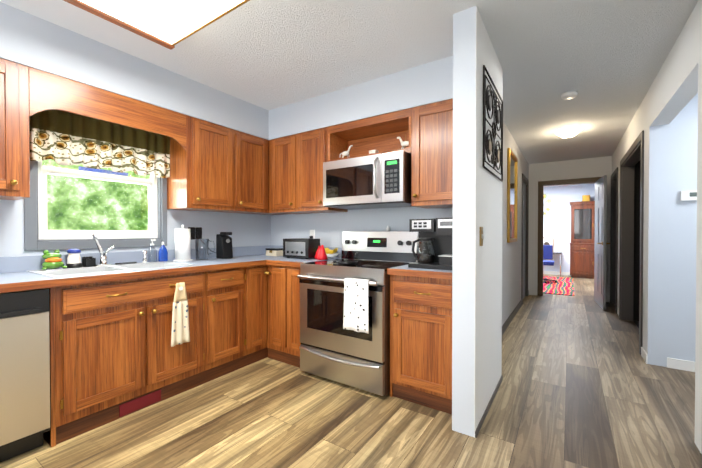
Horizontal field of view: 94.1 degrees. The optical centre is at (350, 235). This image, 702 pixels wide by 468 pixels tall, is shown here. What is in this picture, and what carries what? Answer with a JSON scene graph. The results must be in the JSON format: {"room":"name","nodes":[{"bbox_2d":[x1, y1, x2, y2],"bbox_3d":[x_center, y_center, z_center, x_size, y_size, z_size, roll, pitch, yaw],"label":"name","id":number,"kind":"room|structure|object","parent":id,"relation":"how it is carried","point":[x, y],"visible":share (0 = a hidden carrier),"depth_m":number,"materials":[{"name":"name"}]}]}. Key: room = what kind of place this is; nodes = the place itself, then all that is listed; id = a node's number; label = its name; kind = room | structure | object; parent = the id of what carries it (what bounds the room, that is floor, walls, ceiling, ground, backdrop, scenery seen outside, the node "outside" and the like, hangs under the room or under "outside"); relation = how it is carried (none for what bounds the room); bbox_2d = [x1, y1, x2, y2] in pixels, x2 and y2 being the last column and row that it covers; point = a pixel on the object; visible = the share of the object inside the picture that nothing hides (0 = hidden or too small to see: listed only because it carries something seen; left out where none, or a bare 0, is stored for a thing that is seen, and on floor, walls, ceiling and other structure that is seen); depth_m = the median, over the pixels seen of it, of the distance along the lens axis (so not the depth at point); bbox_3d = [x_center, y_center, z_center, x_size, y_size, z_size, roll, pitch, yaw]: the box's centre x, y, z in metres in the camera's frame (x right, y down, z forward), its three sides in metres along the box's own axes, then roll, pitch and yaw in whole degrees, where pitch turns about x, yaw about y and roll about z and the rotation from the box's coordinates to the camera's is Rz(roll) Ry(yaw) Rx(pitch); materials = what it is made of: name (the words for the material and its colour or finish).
{"room":"kitchen","nodes":[
{"label":"kitchen","id":0,"kind":"room"},
{"bbox_2d":[0,2,267,139],"bbox_3d":[-2.526,-1.132,1.210,0.315,0.305,6.150,0,1,34],"label":"soffit","id":1,"kind":"structure","parent":0,"point":[31,41],"depth_m":2.25,"materials":[{"name":"grey paint"}]},
{"bbox_2d":[0,199,270,256],"bbox_3d":[-2.690,-0.066,1.401,0.160,2.440,6.270,0,1,34],"label":"wall","id":2,"kind":"structure","parent":0,"point":[250,229],"depth_m":3.01,"materials":[{"name":"grey paint"}]},
{"bbox_2d":[0,58,35,199],"bbox_3d":[-2.137,-0.600,1.772,0.337,0.760,0.510,0,1,34],"label":"upper cabinet","id":3,"kind":"object","parent":2,"relation":"attached to","point":[17,81],"depth_m":1.84,"materials":[{"name":"brown wood"}]},
{"bbox_2d":[24,117,166,250],"bbox_3d":[-1.904,-0.419,2.509,0.123,1.031,0.898,0,1,34],"label":"window","id":4,"kind":"structure","parent":2,"relation":"in","point":[38,235],"depth_m":2.41,"materials":[{"name":"grey"}]},
{"bbox_2d":[30,110,169,177],"bbox_3d":[-1.804,-0.667,2.446,0.072,0.377,0.895,0,1,34],"label":"valance curtain","id":5,"kind":"object","parent":4,"relation":"hanging from","point":[59,137],"visible":0.96,"depth_m":2.35,"materials":[{"name":"multicoloured fabric"}]},
{"bbox_2d":[79,166,127,175],"bbox_3d":[-1.941,-0.494,2.574,0.010,0.045,0.326,0,1,34],"label":"window shade","id":6,"kind":"object","parent":4,"relation":"attached to","point":[101,171],"visible":0.36,"depth_m":2.56,"materials":[{"name":"blue"}]},
{"bbox_2d":[0,245,271,271],"bbox_3d":[-1.953,0.180,2.340,0.019,0.100,3.647,0,1,34],"label":"backsplash","id":7,"kind":"structure","parent":2,"relation":"attached to","point":[11,263],"depth_m":2.58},
{"bbox_2d":[188,227,201,239],"bbox_3d":[-1.461,-0.019,3.075,0.026,0.115,0.136,0,1,34],"label":"outlet","id":8,"kind":"object","parent":2,"relation":"attached to","point":[198,231],"visible":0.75,"depth_m":3.08,"materials":[{"name":"black plastic"}]},
{"bbox_2d":[164,114,235,212],"bbox_3d":[-1.348,-0.610,2.953,0.337,0.760,0.449,0,1,34],"label":"upper cabinet","id":9,"kind":"object","parent":2,"relation":"attached to","point":[215,167],"depth_m":2.80,"materials":[{"name":"brown wood"}]},
{"bbox_2d":[236,130,263,213],"bbox_3d":[-1.113,-0.614,3.306,0.337,0.760,0.400,0,1,34],"label":"upper cabinet","id":10,"kind":"object","parent":2,"relation":"attached to","point":[249,148],"depth_m":3.20,"materials":[{"name":"brown wood"}]},
{"bbox_2d":[0,0,698,186],"bbox_3d":[1.729,-1.344,3.326,7.600,0.080,14.400,0,1,34],"label":"ceiling","id":11,"kind":"structure","parent":0,"point":[605,59],"depth_m":2.27,"materials":[{"name":"white paint"}]},
{"bbox_2d":[63,0,249,49],"bbox_3d":[-0.814,-1.230,1.463,1.264,0.111,0.675,0,1,34],"label":"kitchen ceiling light","id":12,"kind":"object","parent":11,"relation":"attached to","point":[170,24],"visible":1,"depth_m":1.76,"materials":[{"name":"white plastic"}]},
{"bbox_2d":[555,126,581,137],"bbox_3d":[2.700,-1.262,4.061,0.291,0.093,0.291,0,1,34],"label":"light","id":13,"kind":"object","parent":11,"relation":"attached to","point":[567,132],"visible":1,"depth_m":3.99,"materials":[{"name":"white glass"}]},
{"bbox_2d":[561,91,577,99],"bbox_3d":[2.004,-1.283,2.999,0.132,0.034,0.132,0,1,34],"label":"smoke detector","id":14,"kind":"object","parent":11,"relation":"attached to","point":[568,95],"visible":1,"depth_m":2.97,"materials":[{"name":"white plastic"}]},
{"bbox_2d":[0,274,701,467],"bbox_3d":[1.729,1.166,3.349,7.600,0.060,14.400,0,1,34],"label":"floor","id":15,"kind":"structure","parent":0,"point":[583,384],"depth_m":2.03,"materials":[{"name":"wood"}]},
{"bbox_2d":[0,288,49,462],"bbox_3d":[-2.010,0.716,1.657,0.635,0.870,0.596,0,1,34],"label":"dishwasher","id":16,"kind":"object","parent":15,"relation":"on","point":[24,375],"visible":0.94,"depth_m":1.66,"materials":[{"name":"silver metal"}]},
{"bbox_2d":[152,264,255,387],"bbox_3d":[-1.266,0.703,2.823,0.631,0.875,0.515,0,1,34],"label":"base cabinet","id":17,"kind":"object","parent":15,"relation":"on","point":[221,301],"depth_m":2.53,"materials":[{"name":"brown wood"}]},
{"bbox_2d":[0,252,283,291],"bbox_3d":[-1.698,0.252,2.170,0.632,0.040,3.647,0,1,34],"label":"countertop","id":18,"kind":"structure","parent":17,"relation":"on","point":[9,281],"depth_m":2.00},
{"bbox_2d":[41,250,66,269],"bbox_3d":[-1.972,0.159,2.162,0.114,0.127,0.129,0,1,34],"label":"sponge holder","id":19,"kind":"object","parent":18,"relation":"on","point":[53,260],"visible":1,"depth_m":2.14,"materials":[{"name":"green ceramic"}]},
{"bbox_2d":[66,249,82,267],"bbox_3d":[-1.924,0.159,2.271,0.092,0.130,0.092,0,1,34],"label":"jar","id":20,"kind":"object","parent":18,"relation":"on","point":[73,259],"visible":1,"depth_m":2.25,"materials":[{"name":"white plastic"}]},
{"bbox_2d":[82,256,95,266],"bbox_3d":[-1.869,0.187,2.330,0.060,0.070,0.060,0,1,34],"label":"sink caddy","id":21,"kind":"object","parent":18,"relation":"on","point":[89,261],"visible":0.96,"depth_m":2.32,"materials":[{"name":"black plastic"}]},
{"bbox_2d":[80,232,119,263],"bbox_3d":[-1.758,0.100,2.295,0.249,0.246,0.212,0,1,34],"label":"faucet","id":22,"kind":"object","parent":18,"relation":"on","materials":[{"name":"silver metal"}]},
{"bbox_2d":[24,260,191,307],"bbox_3d":[-1.623,0.312,2.291,0.520,0.176,0.840,0,1,34],"label":"sink","id":23,"kind":"object","parent":18,"relation":"in","point":[75,295],"depth_m":2.09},
{"bbox_2d":[115,262,136,264],"bbox_3d":[-1.732,0.215,2.525,0.048,0.012,0.140,0,1,34],"label":"utensils","id":24,"kind":"object","parent":18,"relation":"on","point":[125,263],"visible":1,"depth_m":2.52,"materials":[{"name":"silver plastic"}]},
{"bbox_2d":[140,250,147,263],"bbox_3d":[-1.654,0.170,2.623,0.043,0.102,0.034,0,1,34],"label":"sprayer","id":25,"kind":"object","parent":18,"relation":"on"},
{"bbox_2d":[148,239,156,261],"bbox_3d":[-1.636,0.126,2.695,0.072,0.187,0.064,0,1,34],"label":"soap pump","id":26,"kind":"object","parent":18,"relation":"on","point":[152,240],"visible":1,"depth_m":2.69,"materials":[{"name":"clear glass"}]},
{"bbox_2d":[158,242,167,261],"bbox_3d":[-1.583,0.136,2.752,0.046,0.165,0.074,0,1,34],"label":"dish soap","id":27,"kind":"object","parent":18,"relation":"on","point":[163,255],"visible":1,"depth_m":2.73,"materials":[{"name":"blue plastic"}]},
{"bbox_2d":[173,225,191,261],"bbox_3d":[-1.474,0.066,2.863,0.150,0.317,0.150,0,1,34],"label":"paper towel holder","id":28,"kind":"object","parent":18,"relation":"on","point":[182,244],"visible":0.98,"depth_m":2.81,"materials":[{"name":"white paper"}]},
{"bbox_2d":[195,239,215,259],"bbox_3d":[-1.352,0.127,3.019,0.124,0.192,0.179,0,1,34],"label":"glass pitcher","id":29,"kind":"object","parent":18,"relation":"on","point":[200,247],"visible":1,"depth_m":2.96,"materials":[{"name":"clear glass"}]},
{"bbox_2d":[216,232,232,258],"bbox_3d":[-1.222,0.094,3.169,0.130,0.255,0.110,0,1,34],"label":"can opener","id":30,"kind":"object","parent":18,"relation":"on","point":[224,250],"visible":1,"depth_m":3.14,"materials":[{"name":"black plastic"}]},
{"bbox_2d":[266,248,282,255],"bbox_3d":[-0.820,0.179,3.501,0.166,0.080,0.109,0,1,34],"label":"box","id":31,"kind":"object","parent":18,"relation":"on","point":[274,251],"visible":0.9,"depth_m":3.46,"materials":[{"name":"beige"}]},
{"bbox_2d":[283,238,319,258],"bbox_3d":[-0.498,0.126,3.208,0.350,0.191,0.187,0,1,34],"label":"toaster","id":32,"kind":"object","parent":18,"relation":"on","point":[306,248],"visible":0.94,"depth_m":3.12,"materials":[{"name":"black metal"}]},
{"bbox_2d":[171,282,189,346],"bbox_3d":[-1.196,0.546,2.290,0.026,0.430,0.137,0,1,34],"label":"towel","id":33,"kind":"object","parent":17,"relation":"hanging from","point":[180,332],"visible":0.98,"depth_m":2.28,"materials":[{"name":"beige fabric"}]},
{"bbox_2d":[256,264,263,361],"bbox_3d":[-1.118,0.701,3.045,0.631,0.875,0.310,0,1,34],"label":"base cabinet","id":34,"kind":"object","parent":15,"relation":"on","point":[259,267],"depth_m":2.95,"materials":[{"name":"brown wood"}]},
{"bbox_2d":[264,264,291,364],"bbox_3d":[-0.493,0.700,3.155,0.335,0.875,0.677,0,1,34],"label":"base cabinet","id":35,"kind":"object","parent":15,"relation":"on","point":[277,277],"depth_m":2.93,"materials":[{"name":"brown wood"}]},
{"bbox_2d":[268,256,340,263],"bbox_3d":[-0.409,0.243,3.122,0.456,0.040,0.632,0,1,34],"label":"countertop","id":36,"kind":"structure","parent":35,"relation":"on","point":[291,260],"depth_m":2.93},
{"bbox_2d":[314,245,327,259],"bbox_3d":[-0.281,0.155,3.053,0.094,0.135,0.184,0,1,-23],"label":"cones","id":37,"kind":"object","parent":36,"relation":"on","point":[320,254],"visible":1,"depth_m":2.99,"materials":[{"name":"red plastic"}]},
{"bbox_2d":[325,248,338,257],"bbox_3d":[-0.204,0.170,3.200,0.170,0.102,0.170,0,1,34],"label":"bowl","id":38,"kind":"object","parent":36,"relation":"on","point":[331,253],"visible":0.81,"depth_m":3.16,"materials":[{"name":"white ceramic"}]},
{"bbox_2d":[292,264,300,367],"bbox_3d":[-0.333,0.701,3.078,0.276,0.875,0.627,0,1,34],"label":"base cabinet","id":39,"kind":"object","parent":15,"relation":"on","point":[296,342],"depth_m":2.81,"materials":[{"name":"brown wood"}]},
{"bbox_2d":[297,231,418,395],"bbox_3d":[0.073,0.554,2.726,0.778,1.175,0.742,0,1,34],"label":"range","id":40,"kind":"object","parent":15,"relation":"on","point":[330,348],"visible":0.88,"depth_m":2.50,"materials":[{"name":"silver metal"}]},
{"bbox_2d":[333,261,356,264],"bbox_3d":[-0.050,0.220,2.634,0.215,0.018,0.170,0,1,34],"label":"spoon rest","id":41,"kind":"object","parent":40,"relation":"on","point":[346,262],"visible":1,"depth_m":2.58,"materials":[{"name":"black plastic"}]},
{"bbox_2d":[343,278,370,333],"bbox_3d":[0.045,0.490,2.307,0.210,0.362,0.060,0,1,34],"label":"towel","id":42,"kind":"object","parent":40,"relation":"hanging from","point":[356,313],"visible":1,"depth_m":2.29,"materials":[{"name":"white fabric"}]},
{"bbox_2d":[387,272,451,413],"bbox_3d":[0.638,0.707,2.428,0.484,0.875,0.631,0,1,34],"label":"base cabinet","id":43,"kind":"object","parent":15,"relation":"on","point":[420,306],"depth_m":2.18,"materials":[{"name":"brown wood"}]},
{"bbox_2d":[388,264,451,275],"bbox_3d":[0.637,0.249,2.424,0.484,0.040,0.632,0,1,34],"label":"countertop","id":44,"kind":"structure","parent":43,"relation":"on","point":[404,268],"depth_m":2.16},
{"bbox_2d":[408,218,452,269],"bbox_3d":[0.629,0.054,2.352,0.335,0.350,0.304,0,1,34],"label":"coffee maker","id":45,"kind":"object","parent":44,"relation":"on","point":[434,249],"visible":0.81,"depth_m":2.30,"materials":[{"name":"black plastic"}]},
{"bbox_2d":[553,252,561,276],"bbox_3d":[5.295,0.773,8.949,0.810,0.625,0.480,0,1,34],"label":"desk","id":46,"kind":"object","parent":15,"relation":"on","point":[560,253],"visible":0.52,"depth_m":8.56,"materials":[{"name":"white"}]},
{"bbox_2d":[543,237,553,248],"bbox_3d":[5.438,0.256,9.077,0.320,0.403,0.020,0,1,34],"label":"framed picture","id":47,"kind":"object","parent":46,"relation":"on","point":[548,240],"visible":0.44,"depth_m":9.05},
{"bbox_2d":[543,276,573,295],"bbox_3d":[4.278,1.092,7.527,1.400,0.011,2.780,0,1,34],"label":"rug","id":48,"kind":"object","parent":15,"relation":"on","point":[563,286],"visible":0.36,"depth_m":6.98,"materials":[{"name":"multicoloured fabric"}]},
{"bbox_2d":[543,245,556,282],"bbox_3d":[4.499,0.651,7.627,0.536,0.866,0.562,0,1,34],"label":"office chair","id":49,"kind":"object","parent":48,"relation":"on","point":[547,251],"visible":0.35,"depth_m":7.37,"materials":[{"name":"blue fabric"}]},
{"bbox_2d":[569,201,594,278],"bbox_3d":[6.202,0.111,8.328,1.060,1.960,0.506,0,1,34],"label":"hutch","id":50,"kind":"object","parent":15,"relation":"on","point":[582,239],"visible":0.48,"depth_m":8.34,"materials":[{"name":"brown wood"}]},
{"bbox_2d":[582,195,589,200],"bbox_3d":[6.123,-0.956,8.507,0.160,0.169,0.160,0,1,34],"label":"box","id":51,"kind":"object","parent":50,"relation":"on","point":[585,197],"visible":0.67,"depth_m":8.44,"materials":[{"name":"yellow"}]},
{"bbox_2d":[268,56,452,139],"bbox_3d":[0.084,-1.148,2.974,2.036,0.305,0.315,0,1,34],"label":"soffit","id":52,"kind":"structure","parent":0,"point":[431,82],"depth_m":2.74,"materials":[{"name":"grey paint"}]},
{"bbox_2d":[271,207,452,261],"bbox_3d":[0.001,-0.083,3.301,2.526,2.440,0.120,0,1,34],"label":"wall","id":53,"kind":"structure","parent":0,"point":[329,228],"depth_m":3.29,"materials":[{"name":"grey paint"}]},
{"bbox_2d":[264,133,299,213],"bbox_3d":[-0.597,-0.614,3.379,0.480,0.760,0.402,0,1,34],"label":"upper cabinet","id":54,"kind":"object","parent":53,"relation":"attached to","point":[281,155],"depth_m":3.29,"materials":[{"name":"brown wood"}]},
{"bbox_2d":[272,245,341,255],"bbox_3d":[0.035,0.172,3.193,2.341,0.100,0.019,0,1,34],"label":"backsplash","id":55,"kind":"structure","parent":53,"relation":"attached to","point":[339,251],"depth_m":3.33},
{"bbox_2d":[310,230,314,238],"bbox_3d":[-0.421,-0.003,3.494,0.070,0.115,0.030,0,1,34],"label":"outlet","id":56,"kind":"object","parent":53,"relation":"attached to","point":[312,234],"visible":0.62,"depth_m":3.49,"materials":[{"name":"white plastic"}]},
{"bbox_2d":[300,126,347,213],"bbox_3d":[-0.313,-0.613,3.228,0.450,0.760,0.337,0,1,34],"label":"upper cabinet","id":57,"kind":"object","parent":53,"relation":"attached to","point":[318,146],"depth_m":3.06,"materials":[{"name":"brown wood"}]},
{"bbox_2d":[369,150,378,153],"bbox_3d":[0.200,-0.715,2.874,0.069,0.059,0.064,0,1,34],"label":"box","id":58,"kind":"object","parent":57,"relation":"on","point":[373,151],"visible":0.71,"depth_m":2.85,"materials":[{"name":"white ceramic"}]},
{"bbox_2d":[323,151,412,209],"bbox_3d":[0.174,-0.447,2.822,0.768,0.391,0.472,0,1,34],"label":"microwave","id":59,"kind":"object","parent":53,"relation":"attached to","point":[383,180],"visible":1,"depth_m":2.64,"materials":[{"name":"silver metal"}]},
{"bbox_2d":[339,145,352,157],"bbox_3d":[-0.046,-0.762,3.038,0.152,0.150,0.080,0,1,34],"label":"horse figurine","id":60,"kind":"object","parent":59,"relation":"on","point":[345,153],"visible":0.75,"depth_m":3.03,"materials":[{"name":"white ceramic"}]},
{"bbox_2d":[397,135,408,148],"bbox_3d":[0.446,-0.759,2.710,0.152,0.150,0.080,0,1,34],"label":"horse figurine","id":61,"kind":"object","parent":59,"relation":"on","point":[405,143],"visible":0.65,"depth_m":2.70,"materials":[{"name":"white ceramic"}]},
{"bbox_2d":[408,99,452,208],"bbox_3d":[0.734,-0.607,2.529,0.448,0.760,0.337,0,1,34],"label":"upper cabinet","id":62,"kind":"object","parent":53,"relation":"attached to","point":[430,126],"depth_m":2.43,"materials":[{"name":"brown wood"}]},
{"bbox_2d":[452,6,502,436],"bbox_3d":[0.894,-0.074,2.248,0.130,2.440,0.880,0,1,34],"label":"wall","id":63,"kind":"structure","parent":0,"point":[477,311],"depth_m":1.90,"materials":[{"name":"grey paint"}]},
{"bbox_2d":[480,227,483,245],"bbox_3d":[0.783,0.006,1.950,0.016,0.115,0.070,0,1,34],"label":"switch plate","id":64,"kind":"object","parent":63,"relation":"attached to","point":[481,236],"visible":0.98,"depth_m":1.94,"materials":[{"name":"gold metal"}]},
{"bbox_2d":[475,375,502,437],"bbox_3d":[0.952,1.128,2.220,0.008,0.035,0.880,0,1,34],"label":"baseboard","id":65,"kind":"structure","parent":63,"relation":"attached to","point":[485,413],"depth_m":2.11,"materials":[{"name":"grey wood"}]},
{"bbox_2d":[482,65,502,181],"bbox_3d":[0.972,-0.714,2.220,0.012,0.610,0.662,0,1,34],"label":"wall art","id":66,"kind":"object","parent":63,"relation":"attached to","point":[490,145],"visible":1,"depth_m":2.09,"materials":[{"name":"black metal"}]},
{"bbox_2d":[502,122,528,325],"bbox_3d":[2.160,-0.094,4.487,0.120,2.440,4.250,0,1,34],"label":"wall","id":67,"kind":"structure","parent":0,"point":[511,274],"depth_m":4.29,"materials":[{"name":"grey paint"}]},
{"bbox_2d":[502,299,521,334],"bbox_3d":[1.919,1.085,4.019,0.012,0.090,2.985,0,1,34],"label":"baseboard","id":68,"kind":"structure","parent":67,"relation":"attached to","point":[512,315],"depth_m":4.29,"materials":[{"name":"grey wood"}]},
{"bbox_2d":[507,148,517,242],"bbox_3d":[2.131,-0.492,4.305,0.030,1.160,0.740,0,1,34],"label":"mirror","id":69,"kind":"object","parent":67,"relation":"attached to","point":[512,192],"visible":1,"depth_m":4.29,"materials":[{"name":"brown"}]},
{"bbox_2d":[523,183,525,297],"bbox_3d":[2.960,0.095,5.656,0.035,2.020,0.740,0,1,34],"label":"hall door","id":70,"kind":"structure","parent":67,"relation":"in","point":[524,212],"depth_m":5.80,"materials":[{"name":"grey"}]},
{"bbox_2d":[521,173,528,304],"bbox_3d":[2.952,0.058,5.661,0.135,2.115,0.910,0,1,34],"label":"door frame","id":71,"kind":"structure","parent":67,"relation":"attached to","point":[524,180],"depth_m":5.95,"materials":[{"name":"grey"}]},
{"bbox_2d":[543,184,594,271],"bbox_3d":[5.926,-0.134,8.904,5.440,2.440,0.120,0,1,34],"label":"wall","id":72,"kind":"structure","parent":0,"point":[557,222],"depth_m":8.93,"materials":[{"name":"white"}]},
{"bbox_2d":[544,194,550,216],"bbox_3d":[5.438,-0.842,9.134,0.282,0.654,0.014,0,1,34],"label":"framed picture","id":73,"kind":"object","parent":72,"relation":"attached to","point":[547,201],"visible":0.67,"depth_m":9.12,"materials":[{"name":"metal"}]},
{"bbox_2d":[543,271,570,275],"bbox_3d":[5.890,1.042,8.860,5.200,0.090,0.012,0,1,34],"label":"baseboard","id":74,"kind":"structure","parent":72,"relation":"attached to","point":[544,272],"depth_m":9.01,"materials":[{"name":"grey wood"}]},
{"bbox_2d":[528,156,611,301],"bbox_3d":[3.866,-0.106,5.831,1.465,2.440,0.120,0,1,34],"label":"wall","id":75,"kind":"structure","parent":0,"point":[581,168],"depth_m":5.88,"materials":[{"name":"white paint"}]},
{"bbox_2d":[537,177,600,300],"bbox_3d":[3.867,0.061,5.822,0.930,2.105,0.135,0,1,34],"label":"door frame","id":76,"kind":"structure","parent":75,"relation":"attached to","point":[541,184],"depth_m":5.99,"materials":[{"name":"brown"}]},
{"bbox_2d":[594,175,609,309],"bbox_3d":[3.992,0.103,5.197,0.160,2.008,0.760,0,1,34],"label":"door","id":77,"kind":"structure","parent":75,"relation":"in","point":[601,243],"depth_m":5.05,"materials":[{"name":"grey wood"}]},
{"bbox_2d":[612,0,701,453],"bbox_3d":[1.891,-0.062,0.897,0.980,2.440,10.520,0,1,34],"label":"wall","id":78,"kind":"structure","parent":0,"point":[675,88],"depth_m":2.84,"materials":[{"name":"white paint"}]},
{"bbox_2d":[610,168,616,312],"bbox_3d":[4.133,0.068,5.041,0.140,2.105,0.870,0,1,34],"label":"door frame","id":79,"kind":"structure","parent":78,"relation":"attached to","point":[613,199],"depth_m":5.35,"materials":[{"name":"grey"}]},
{"bbox_2d":[617,130,643,354],"bbox_3d":[3.261,0.068,3.735,0.140,2.130,1.620,0,1,34],"label":"door frame","id":80,"kind":"structure","parent":78,"relation":"attached to","point":[632,157],"depth_m":4.32,"materials":[{"name":"grey"}]},
{"bbox_2d":[667,93,697,361],"bbox_3d":[3.600,-0.075,2.317,1.995,2.440,0.120,0,1,34],"label":"wall","id":81,"kind":"structure","parent":0,"point":[681,288],"depth_m":2.75,"materials":[{"name":"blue paint"}]},
{"bbox_2d":[667,357,694,371],"bbox_3d":[3.514,1.104,2.306,1.875,0.085,0.012,0,1,34],"label":"baseboard","id":82,"kind":"structure","parent":81,"relation":"attached to","point":[680,364],"depth_m":2.77,"materials":[{"name":"white wood"}]},
{"bbox_2d":[680,190,696,200],"bbox_3d":[2.835,-0.333,2.736,0.105,0.080,0.027,0,1,34],"label":"thermostat","id":83,"kind":"object","parent":81,"relation":"attached to","point":[687,195],"visible":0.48,"depth_m":2.73,"materials":[{"name":"white plastic"}]},
{"label":"outside","id":84,"kind":"structure","parent":0,"visible":0},
{"bbox_2d":[42,159,149,229],"bbox_3d":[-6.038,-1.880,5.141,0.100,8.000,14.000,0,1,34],"label":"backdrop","id":85,"kind":"structure","parent":84,"point":[66,212],"depth_m":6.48,"materials":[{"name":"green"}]}
]}

